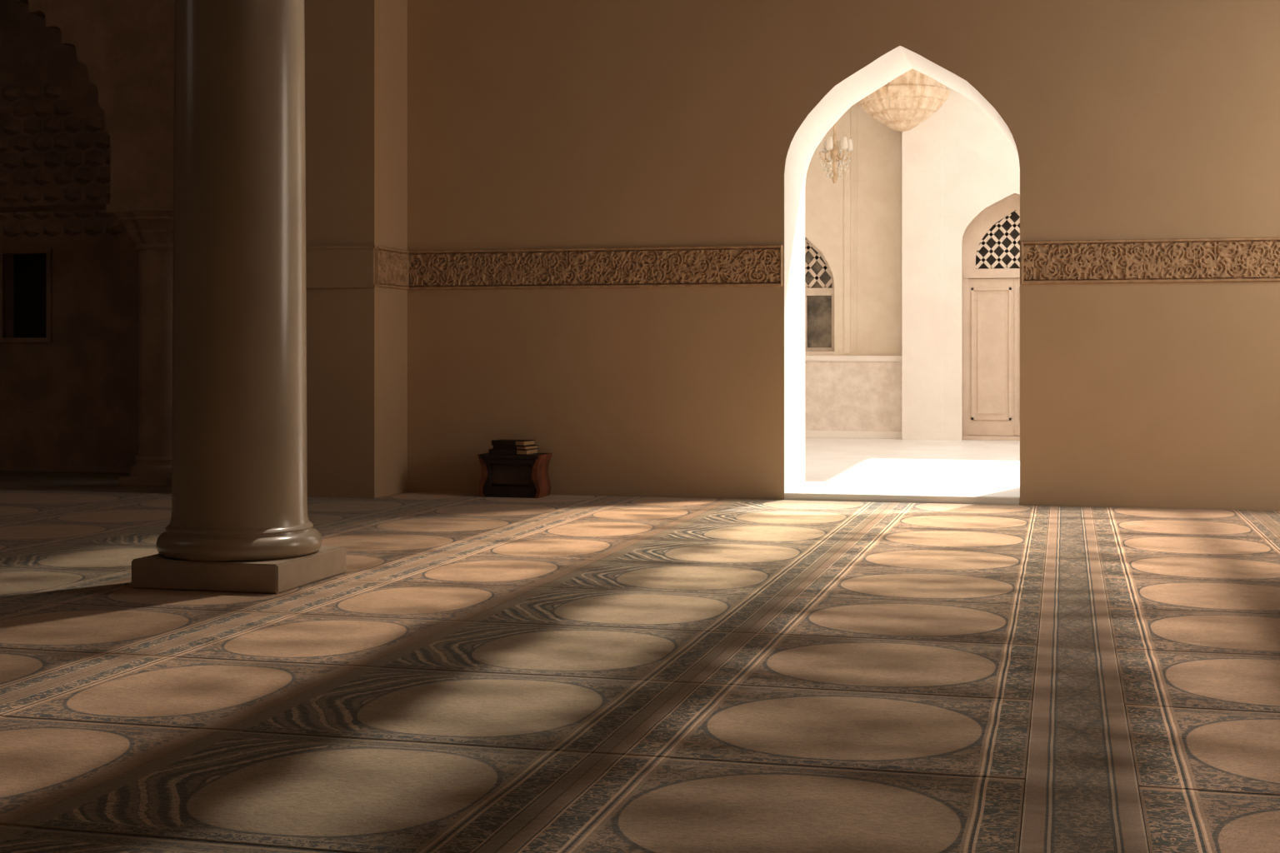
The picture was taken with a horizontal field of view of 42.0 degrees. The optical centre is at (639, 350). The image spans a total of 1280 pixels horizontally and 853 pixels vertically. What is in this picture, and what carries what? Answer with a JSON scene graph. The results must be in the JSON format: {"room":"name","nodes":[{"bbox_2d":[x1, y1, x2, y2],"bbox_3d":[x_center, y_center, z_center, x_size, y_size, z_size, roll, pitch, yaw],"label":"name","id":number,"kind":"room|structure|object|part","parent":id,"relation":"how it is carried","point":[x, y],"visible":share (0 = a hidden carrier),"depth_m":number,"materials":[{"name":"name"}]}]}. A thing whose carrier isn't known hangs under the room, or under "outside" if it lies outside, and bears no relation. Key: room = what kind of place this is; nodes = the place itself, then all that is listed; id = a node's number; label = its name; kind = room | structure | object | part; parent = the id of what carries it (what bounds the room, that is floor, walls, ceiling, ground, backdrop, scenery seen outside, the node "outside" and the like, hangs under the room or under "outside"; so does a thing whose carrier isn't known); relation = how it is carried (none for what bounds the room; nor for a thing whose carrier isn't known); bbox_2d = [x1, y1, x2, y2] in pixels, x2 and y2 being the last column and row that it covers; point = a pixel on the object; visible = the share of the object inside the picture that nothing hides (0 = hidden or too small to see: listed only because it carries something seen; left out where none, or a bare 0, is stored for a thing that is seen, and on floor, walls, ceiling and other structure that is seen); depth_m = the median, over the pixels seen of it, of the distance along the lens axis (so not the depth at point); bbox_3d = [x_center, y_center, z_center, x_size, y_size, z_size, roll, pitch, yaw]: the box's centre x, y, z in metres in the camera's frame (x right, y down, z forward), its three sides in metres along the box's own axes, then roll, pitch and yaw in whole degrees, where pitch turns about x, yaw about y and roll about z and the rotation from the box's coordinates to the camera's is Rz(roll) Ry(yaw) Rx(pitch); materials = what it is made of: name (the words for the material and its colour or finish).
{"room":"mosque","nodes":[
{"label":"mosque","id":0,"kind":"room"},
{"bbox_2d":[0,0,138,473],"bbox_3d":[-6.244,-2.100,16.811,7.600,6.600,0.300,0,0,14],"label":"wall","id":1,"kind":"structure","parent":0,"point":[69,402],"depth_m":16.51,"materials":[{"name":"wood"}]},
{"bbox_2d":[0,248,52,342],"bbox_3d":[-6.106,-0.550,16.704,0.600,0.940,0.220,0,0,14],"label":"window","id":2,"kind":"structure","parent":1,"relation":"in","point":[32,272],"depth_m":16.77,"materials":[{"name":"glass"}]},
{"bbox_2d":[0,81,123,237],"bbox_3d":[-6.296,-1.900,16.606,2.500,1.540,0.117,0,0,14],"label":"lattice screen","id":3,"kind":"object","parent":1,"relation":"attached to","point":[72,158],"depth_m":16.52,"materials":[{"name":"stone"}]},
{"bbox_2d":[304,0,407,498],"bbox_3d":[-2.517,-2.100,14.422,1.243,6.600,1.790,0,0,14],"label":"wall pier","id":4,"kind":"object","parent":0,"point":[356,51],"visible":0.33,"depth_m":13.50,"materials":[{"name":"beige paint"}]},
{"bbox_2d":[305,245,376,288],"bbox_3d":[-2.731,-0.678,13.546,1.260,0.339,0.035,0,0,14],"label":"trim","id":5,"kind":"structure","parent":4,"relation":"attached to","point":[327,267],"depth_m":13.46,"materials":[{"name":"beige paint"}]},
{"bbox_2d":[374,245,409,289],"bbox_3d":[-2.039,-0.678,13.718,0.030,0.333,0.660,0,0,14],"label":"trim","id":6,"kind":"structure","parent":4,"relation":"attached to","point":[391,265],"depth_m":13.69,"materials":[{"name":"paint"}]},
{"bbox_2d":[0,470,1149,852],"bbox_3d":[-2.882,1.300,6.513,19.200,0.200,19.200,0,0,14],"label":"floor","id":7,"kind":"structure","parent":0,"point":[7,481],"depth_m":15.05,"materials":[{"name":"carpet"}]},
{"bbox_2d":[0,495,171,556],"bbox_3d":[-4.496,1.193,8.885,1.197,0.013,9.880,0,0,14],"label":"carpet","id":8,"kind":"object","parent":7,"relation":"on","point":[22,535],"visible":0.63,"depth_m":11.44,"materials":[{"name":"beige carpet"}]},
{"bbox_2d":[0,490,171,522],"bbox_3d":[-5.974,1.193,9.261,1.847,0.013,9.880,0,0,14],"label":"carpet","id":9,"kind":"object","parent":7,"relation":"on","point":[14,504],"visible":0.94,"depth_m":13.23,"materials":[{"name":"beige carpet"}]},
{"bbox_2d":[105,202,173,487],"bbox_3d":[-4.324,-0.050,14.950,0.726,2.499,0.726,0,0,14],"label":"column","id":10,"kind":"structure","parent":7,"relation":"on","point":[149,226],"depth_m":14.79,"materials":[{"name":"stone"}]},
{"bbox_2d":[0,497,447,609],"bbox_3d":[-3.319,1.193,8.585,1.227,0.013,9.880,0,0,14],"label":"carpet","id":11,"kind":"object","parent":7,"relation":"on","point":[29,577],"visible":0.5,"depth_m":9.64,"materials":[{"name":"beige carpet"}]},
{"bbox_2d":[0,493,619,700],"bbox_3d":[-2.046,1.193,8.619,1.217,0.013,10.575,0,0,14],"label":"carpet","id":12,"kind":"object","parent":7,"relation":"on","point":[44,642],"visible":0.72,"depth_m":7.83,"materials":[{"name":"beige carpet"}]},
{"bbox_2d":[131,0,345,594],"bbox_3d":[-2.065,-2.106,8.606,1.000,6.584,1.000,0,0,14],"label":"marble column","id":13,"kind":"structure","parent":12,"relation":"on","point":[240,522],"depth_m":8.31,"materials":[{"name":"beige stone"}]},
{"bbox_3d":[-2.065,0.965,8.606,0.834,0.154,0.834,0,0,14],"label":"moulding","id":14,"kind":"part","parent":13,"relation":"part of","materials":[{"name":"stone"}]},
{"bbox_2d":[477,452,551,498],"bbox_3d":[-1.019,1.014,13.602,0.538,0.345,0.330,0,0,14],"label":"table","id":15,"kind":"object","parent":12,"relation":"on","point":[502,476],"visible":0.99,"depth_m":13.50,"materials":[{"name":"brown wood"}]},
{"bbox_3d":[-1.022,1.144,13.593,0.450,0.085,0.260,0,0,14],"label":"board","id":16,"kind":"part","parent":15,"relation":"part of","materials":[{"name":"brown wood"}]},
{"bbox_2d":[489,449,537,454],"bbox_3d":[-1.031,0.820,13.583,0.342,0.042,0.224,0,0,20],"label":"book","id":17,"kind":"object","parent":15,"relation":"on","point":[499,452],"visible":0.91,"depth_m":13.48,"materials":[{"name":"leather"}]},
{"bbox_2d":[492,445,538,449],"bbox_3d":[-1.013,0.784,13.573,0.312,0.028,0.204,0,0,28],"label":"book","id":18,"kind":"object","parent":17,"relation":"on","point":[532,447],"visible":0.91,"depth_m":13.48,"materials":[{"name":"leather"}]},
{"bbox_2d":[491,439,534,445],"bbox_3d":[-1.034,0.749,13.589,0.302,0.040,0.194,0,0,23],"label":"book","id":19,"kind":"object","parent":18,"relation":"on","point":[502,442],"visible":1,"depth_m":13.52,"materials":[{"name":"leather"}]},
{"bbox_2d":[0,496,734,829],"bbox_3d":[-0.999,1.193,8.353,0.937,0.013,10.575,0,0,14],"label":"carpet","id":20,"kind":"object","parent":7,"relation":"on","point":[62,740],"visible":0.98,"depth_m":6.41,"materials":[{"name":"beige carpet"}]},
{"bbox_2d":[0,499,892,852],"bbox_3d":[0.064,1.193,8.082,1.252,0.013,10.575,0,0,14],"label":"carpet","id":21,"kind":"object","parent":7,"relation":"on","point":[455,739],"visible":0.98,"depth_m":5.34,"materials":[{"name":"beige carpet"}]},
{"bbox_2d":[495,502,1049,852],"bbox_3d":[1.254,1.193,7.779,1.197,0.013,10.575,0,0,14],"label":"carpet","id":22,"kind":"object","parent":7,"relation":"on","point":[883,704],"visible":1,"depth_m":5.29,"materials":[{"name":"beige carpet"}]},
{"bbox_2d":[1019,505,1149,852],"bbox_3d":[1.981,1.193,7.594,0.297,0.013,10.575,0,0,14],"label":"carpet runner","id":23,"kind":"object","parent":7,"relation":"on","point":[1082,795],"visible":1,"depth_m":5.32,"materials":[{"name":"brown carpet"}]},
{"bbox_2d":[1090,506,1279,852],"bbox_3d":[2.690,1.193,7.413,1.162,0.013,10.575,0,0,14],"label":"carpet","id":24,"kind":"object","parent":7,"relation":"on","point":[1192,596],"visible":1,"depth_m":6.29,"materials":[{"name":"beige carpet"}]},
{"bbox_2d":[1254,510,1279,533],"bbox_3d":[3.856,1.193,7.116,1.237,0.013,10.575,0,0,14],"label":"carpet","id":25,"kind":"object","parent":7,"relation":"on","point":[1272,517],"visible":0.85,"depth_m":11.90,"materials":[{"name":"beige carpet"}]},
{"bbox_2d":[0,0,1279,510],"bbox_3d":[-0.882,-2.100,14.362,19.200,6.600,1.100,0,0,14],"label":"wall","id":26,"kind":"structure","parent":0,"point":[532,124],"depth_m":13.39,"materials":[{"name":"beige paint"}]},
{"bbox_2d":[407,245,782,289],"bbox_3d":[-0.417,-0.678,13.661,3.202,0.333,0.030,0,0,14],"label":"trim","id":27,"kind":"structure","parent":26,"relation":"attached to","point":[745,265],"depth_m":13.64,"materials":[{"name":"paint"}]},
{"bbox_2d":[784,482,1019,504],"bbox_3d":[2.173,1.190,13.586,1.830,0.120,1.096,0,0,14],"label":"threshold","id":28,"kind":"object","parent":26,"relation":"attached to","point":[839,492],"depth_m":13.26,"materials":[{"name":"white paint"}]},
{"bbox_2d":[1021,236,1279,284],"bbox_3d":[5.606,-0.678,12.127,5.521,0.333,0.030,0,0,14],"label":"trim","id":29,"kind":"structure","parent":26,"relation":"attached to","point":[1217,259],"depth_m":12.57,"materials":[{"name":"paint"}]},
{"bbox_2d":[805,102,902,355],"bbox_3d":[1.074,-1.265,22.429,5.010,4.790,0.300,0,0,14],"label":"wall","id":30,"kind":"structure","parent":0,"point":[879,147],"depth_m":21.80,"materials":[{"name":"beige paint"}]},
{"bbox_2d":[805,237,834,351],"bbox_3d":[2.196,-0.772,22.156,0.910,1.565,0.105,0,0,14],"label":"window","id":31,"kind":"structure","parent":30,"relation":"in","point":[819,282],"depth_m":22.13,"materials":[{"name":"glass"}]},
{"bbox_2d":[844,103,856,354],"bbox_3d":[2.758,-1.785,21.840,0.165,3.650,0.030,0,0,14],"label":"trim","id":32,"kind":"structure","parent":30,"relation":"attached to","point":[847,115],"depth_m":21.83,"materials":[{"name":"beige paint"}]},
{"bbox_2d":[805,361,902,431],"bbox_3d":[0.999,0.635,22.138,5.008,0.990,0.300,0,0,14],"label":"wall","id":33,"kind":"structure","parent":0,"point":[840,396],"depth_m":21.53,"materials":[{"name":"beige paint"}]},
{"bbox_2d":[805,355,902,439],"bbox_3d":[0.996,0.598,22.124,5.008,1.065,0.330,0,0,14],"label":"trim","id":34,"kind":"structure","parent":33,"relation":"attached to","point":[822,434],"depth_m":21.51,"materials":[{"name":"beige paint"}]},
{"bbox_2d":[805,437,1019,486],"bbox_3d":[3.579,1.265,18.102,12.000,0.270,8.350,0,0,14],"label":"floor","id":35,"kind":"structure","parent":0,"point":[974,462],"depth_m":17.06,"materials":[{"name":"stone"}]},
{"bbox_2d":[902,85,1019,440],"bbox_3d":[6.768,-1.230,20.482,6.994,4.860,0.462,0,0,14],"label":"wall","id":36,"kind":"structure","parent":0,"point":[981,167],"depth_m":21.01,"materials":[{"name":"beige paint"}]},
{"bbox_2d":[857,69,949,131],"bbox_3d":[3.325,-3.188,21.117,1.178,0.815,1.164,0,0,14],"label":"chandelier","id":37,"kind":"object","parent":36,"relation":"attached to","point":[907,101],"depth_m":20.71,"materials":[{"name":"glass"}]},
{"bbox_2d":[962,195,1019,440],"bbox_3d":[4.747,-0.420,21.060,1.304,3.100,0.200,0,0,14],"label":"door","id":38,"kind":"structure","parent":36,"relation":"in","point":[991,307],"depth_m":21.14,"materials":[{"name":"beige paint"}]},
{"bbox_2d":[968,210,1019,435],"bbox_3d":[4.799,-0.470,21.263,1.704,3.200,0.020,0,0,14],"label":"window lattice","id":39,"kind":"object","parent":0,"point":[1014,217],"depth_m":21.30,"materials":[{"name":"brown wood"}]},
{"bbox_3d":[0.853,-3.760,19.596,5.980,0.200,3.500,0,0,14],"label":"ceiling","id":40,"kind":"structure","parent":0,"visible":0},
{"bbox_2d":[815,123,853,184],"bbox_3d":[2.445,-2.851,20.945,0.458,1.502,0.465,0,0,14],"label":"crystal chandelier","id":41,"kind":"object","parent":40,"relation":"hanging from","point":[830,145],"visible":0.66,"depth_m":20.91,"materials":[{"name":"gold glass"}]},
{"bbox_3d":[2.260,-2.580,20.935,0.104,0.160,0.104,0,0,14],"label":"lamp shade","id":42,"kind":"part","parent":41,"relation":"part of","materials":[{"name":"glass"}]},
{"bbox_3d":[2.345,-2.580,21.100,0.104,0.160,0.104,0,0,14],"label":"lamp shade","id":43,"kind":"part","parent":41,"relation":"part of","materials":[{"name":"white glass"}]},
{"bbox_3d":[2.333,-2.442,20.939,0.164,0.123,0.018,0,0,-3],"label":"arm","id":44,"kind":"part","parent":41,"relation":"part of","materials":[{"name":"gold metal"}]},
{"bbox_3d":[2.361,-2.580,20.780,0.104,0.160,0.104,0,0,14],"label":"lamp shade","id":45,"kind":"part","parent":41,"relation":"part of","materials":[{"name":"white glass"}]},
{"bbox_3d":[2.445,-2.851,20.945,0.120,1.502,0.120,0,0,14],"label":"stem","id":46,"kind":"part","parent":41,"relation":"part of","materials":[{"name":"gold metal"}]},
{"bbox_3d":[2.530,-2.580,21.109,0.104,0.160,0.104,0,0,14],"label":"lamp shade","id":47,"kind":"part","parent":41,"relation":"part of","materials":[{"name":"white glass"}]},
{"bbox_3d":[2.506,-2.442,20.850,0.018,0.123,0.164,0,0,-33],"label":"arm","id":48,"kind":"part","parent":41,"relation":"part of","materials":[{"name":"gold metal"}]},
{"bbox_3d":[2.546,-2.580,20.789,0.104,0.160,0.104,0,0,14],"label":"lamp shade","id":49,"kind":"part","parent":41,"relation":"part of","materials":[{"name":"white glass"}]},
{"bbox_3d":[2.558,-2.442,20.950,0.164,0.123,0.018,0,0,-3],"label":"arm","id":50,"kind":"part","parent":41,"relation":"part of","materials":[{"name":"gold metal"}]},
{"bbox_3d":[2.630,-2.580,20.954,0.104,0.160,0.104,0,0,14],"label":"lamp shade","id":51,"kind":"part","parent":41,"relation":"part of","materials":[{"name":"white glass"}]}
]}

